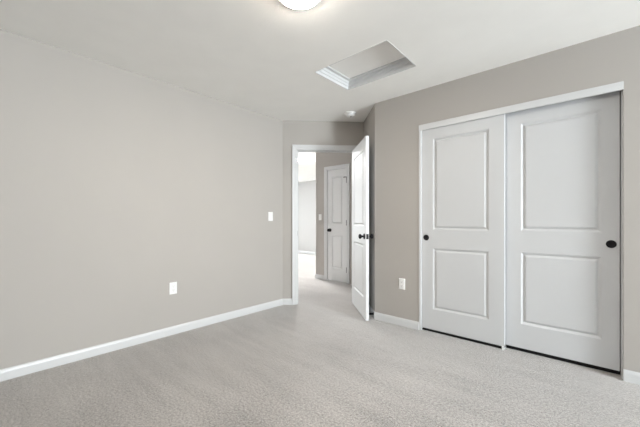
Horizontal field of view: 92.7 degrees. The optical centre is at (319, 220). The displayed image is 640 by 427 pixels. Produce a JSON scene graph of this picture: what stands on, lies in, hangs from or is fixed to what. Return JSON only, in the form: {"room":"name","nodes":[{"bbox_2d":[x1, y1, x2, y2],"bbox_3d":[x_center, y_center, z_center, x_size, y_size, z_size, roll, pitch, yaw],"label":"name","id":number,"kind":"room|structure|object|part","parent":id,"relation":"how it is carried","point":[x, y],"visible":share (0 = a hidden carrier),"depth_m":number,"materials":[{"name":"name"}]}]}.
{"room":"empty bedroom","nodes":[
{"label":"empty bedroom","id":0,"kind":"room"},
{"bbox_2d":[0,29,282,369],"bbox_3d":[-2.062,-0.107,2.381,0.120,2.440,4.812,0,0,42],"label":"wall","id":1,"kind":"structure","parent":0,"point":[118,186],"depth_m":2.66,"materials":[{"name":"beige paint"}]},
{"bbox_2d":[0,298,291,381],"bbox_3d":[-1.988,1.073,2.297,0.102,0.080,4.785,0,0,42],"label":"baseboard","id":2,"kind":"structure","parent":1,"relation":"attached to","point":[54,361],"depth_m":2.66,"materials":[{"name":"white paint"}]},
{"bbox_2d":[169,282,176,294],"bbox_3d":[-1.436,0.661,2.988,0.008,0.115,0.070,0,0,42],"label":"wall outlet","id":3,"kind":"object","parent":1,"relation":"attached to","point":[172,286],"visible":1,"depth_m":2.98,"materials":[{"name":"white plastic"}]},
{"bbox_2d":[268,212,272,220],"bbox_3d":[-0.626,-0.053,3.893,0.015,0.115,0.070,0,0,42],"label":"light switch","id":4,"kind":"object","parent":1,"relation":"attached to","point":[270,214],"visible":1,"depth_m":3.89,"materials":[{"name":"white plastic"}]},
{"bbox_2d":[298,180,315,251],"bbox_3d":[0.056,-0.107,9.941,5.385,2.440,0.120,0,0,42],"label":"wall","id":5,"kind":"structure","parent":0,"point":[306,190],"depth_m":10.29,"materials":[{"name":"paint"}]},
{"bbox_2d":[298,251,315,254],"bbox_3d":[-0.036,1.073,9.935,5.256,0.080,0.013,0,0,42],"label":"baseboard","id":6,"kind":"structure","parent":5,"relation":"attached to","point":[305,252],"depth_m":10.28,"materials":[{"name":"white paint"}]},
{"bbox_2d":[0,253,639,426],"bbox_3d":[0.068,1.173,3.555,14.300,0.120,9.800,0,0,42],"label":"floor","id":7,"kind":"structure","parent":0,"point":[316,361],"depth_m":2.11,"materials":[{"name":"carpet"}]},
{"bbox_2d":[0,0,639,181],"bbox_3d":[0.068,-1.377,3.555,14.300,0.100,9.800,0,0,42],"label":"ceiling","id":8,"kind":"structure","parent":0,"point":[264,57],"depth_m":2.20,"materials":[{"name":"paint"}]},
{"bbox_2d":[279,0,319,9],"bbox_3d":[-0.120,-1.304,1.757,0.270,0.046,0.270,0,0,42],"label":"ceiling light","id":9,"kind":"object","parent":8,"relation":"attached to","point":[294,4],"visible":1,"depth_m":1.81,"materials":[{"name":"white glass"}]},
{"bbox_2d":[345,111,356,117],"bbox_3d":[0.380,-1.306,3.773,0.154,0.043,0.154,0,0,42],"label":"smoke detector","id":10,"kind":"object","parent":8,"relation":"attached to","point":[350,114],"visible":1,"depth_m":3.74,"materials":[{"name":"white plastic"}]},
{"bbox_2d":[315,40,415,89],"bbox_3d":[0.389,-1.376,2.671,0.725,0.102,0.503,0,0,42],"label":"attic hatch","id":11,"kind":"object","parent":8,"relation":"attached to","point":[381,60],"visible":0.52,"depth_m":2.76,"materials":[{"name":"white paint"}]},
{"bbox_3d":[0.389,-1.416,2.671,0.665,0.022,0.443,0,0,42],"label":"hatch panel","id":12,"kind":"part","parent":11,"relation":"part of","materials":[{"name":"white paint"}]},
{"bbox_2d":[283,121,363,298],"bbox_3d":[0.089,-0.107,4.140,1.220,2.440,0.115,0,0,-3],"label":"wall","id":13,"kind":"structure","parent":0,"point":[294,132],"depth_m":4.06,"materials":[{"name":"beige paint"}]},
{"bbox_2d":[292,145,356,304],"bbox_3d":[0.080,0.053,4.130,0.906,2.120,0.134,0,0,-3],"label":"door frame","id":14,"kind":"structure","parent":13,"relation":"attached to","point":[295,148],"depth_m":4.05,"materials":[{"name":"white paint"}]},
{"bbox_2d":[352,136,373,320],"bbox_3d":[0.483,0.083,3.728,0.169,2.030,0.780,0,0,-6],"label":"door","id":15,"kind":"structure","parent":14,"relation":"attached to","point":[360,154],"depth_m":3.56,"materials":[{"name":"white paint"}]},
{"bbox_2d":[316,152,351,283],"bbox_3d":[0.677,-0.107,5.313,1.930,2.440,0.115,0,0,42],"label":"wall","id":16,"kind":"structure","parent":0,"point":[323,160],"depth_m":5.80,"materials":[{"name":"beige paint"}]},
{"bbox_2d":[327,168,346,282],"bbox_3d":[0.302,0.084,5.557,0.444,2.034,0.102,0,0,42],"label":"door","id":17,"kind":"structure","parent":16,"relation":"in","point":[337,179],"depth_m":5.57,"materials":[{"name":"white paint"}]},
{"bbox_2d":[324,163,349,283],"bbox_3d":[0.339,0.053,5.602,0.584,2.120,0.134,0,0,42],"label":"door frame","id":18,"kind":"structure","parent":16,"relation":"attached to","point":[342,166],"depth_m":5.70,"materials":[{"name":"white paint"}]},
{"bbox_2d":[364,104,374,310],"bbox_3d":[0.662,-0.107,3.787,0.115,2.440,0.656,0,0,-3],"label":"wall","id":19,"kind":"structure","parent":0,"point":[369,123],"depth_m":3.63,"materials":[{"name":"beige paint"}]},
{"bbox_2d":[369,305,418,329],"bbox_3d":[0.686,1.073,3.572,0.236,0.080,1.109,0,0,-23],"label":"baseboard","id":20,"kind":"structure","parent":19,"relation":"attached to","point":[403,322],"depth_m":3.28,"materials":[{"name":"white paint"}]},
{"bbox_2d":[375,25,639,372],"bbox_3d":[3.115,-0.107,1.315,6.570,2.440,0.120,0,0,42],"label":"wall","id":21,"kind":"structure","parent":0,"point":[614,57],"depth_m":2.70,"materials":[{"name":"beige paint"}]},
{"bbox_2d":[399,278,404,289],"bbox_3d":[0.866,0.670,3.233,0.070,0.115,0.008,0,0,42],"label":"wall outlet","id":22,"kind":"object","parent":21,"relation":"attached to","point":[401,281],"visible":1,"depth_m":3.23,"materials":[{"name":"white plastic"}]},
{"bbox_2d":[419,131,422,329],"bbox_3d":[1.055,0.099,3.148,0.021,2.027,0.124,0,0,42],"label":"trim","id":23,"kind":"structure","parent":21,"relation":"attached to","point":[420,132],"depth_m":3.10,"materials":[{"name":"white paint"}]},
{"bbox_2d":[422,114,504,346],"bbox_3d":[1.320,0.080,2.876,0.734,2.005,0.040,0,0,42],"label":"closet door","id":24,"kind":"structure","parent":21,"relation":"in","point":[463,164],"depth_m":2.84,"materials":[{"name":"paint"}]},
{"bbox_2d":[419,81,623,130],"bbox_3d":[1.599,-0.943,2.662,1.481,0.058,0.126,0,0,42],"label":"trim","id":25,"kind":"structure","parent":21,"relation":"attached to","point":[618,86],"depth_m":2.48,"materials":[{"name":"white paint"}]},
{"bbox_2d":[422,327,620,374],"bbox_3d":[1.615,1.100,2.671,1.450,0.026,0.081,0,0,42],"label":"trim","id":26,"kind":"structure","parent":21,"relation":"attached to","point":[423,328],"depth_m":2.54,"materials":[{"name":"black rubber"}]},
{"bbox_2d":[505,91,619,370],"bbox_3d":[1.881,0.074,2.437,0.732,2.005,0.040,0,0,42],"label":"closet door","id":27,"kind":"structure","parent":21,"relation":"in","point":[562,160],"depth_m":2.38,"materials":[{"name":"paint"}]},
{"bbox_3d":[2.109,0.170,2.210,0.058,0.058,0.004,0,0,42],"label":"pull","id":28,"kind":"part","parent":27,"relation":"part of","materials":[{"name":"black metal"}]},
{"bbox_2d":[620,91,622,378],"bbox_3d":[2.158,0.099,2.183,0.010,2.027,0.098,0,0,42],"label":"trim","id":29,"kind":"structure","parent":21,"relation":"attached to","point":[621,95],"depth_m":2.15,"materials":[{"name":"white paint"}]},
{"bbox_2d":[623,369,639,384],"bbox_3d":[2.122,1.073,-1.225,4.473,0.080,4.994,0,0,42],"label":"baseboard","id":30,"kind":"structure","parent":21,"relation":"attached to","point":[629,376],"depth_m":2.09,"materials":[{"name":"white paint"}]},
{"bbox_3d":[1.011,-0.107,7.052,0.115,2.440,2.925,0,0,42],"label":"wall","id":31,"kind":"structure","parent":0,"visible":0},
{"bbox_2d":[315,274,323,279],"bbox_3d":[1.001,1.073,6.975,0.229,0.080,3.053,0,0,42],"label":"baseboard","id":32,"kind":"structure","parent":31,"relation":"attached to","point":[317,276],"depth_m":5.83,"materials":[{"name":"white paint"}]}
]}

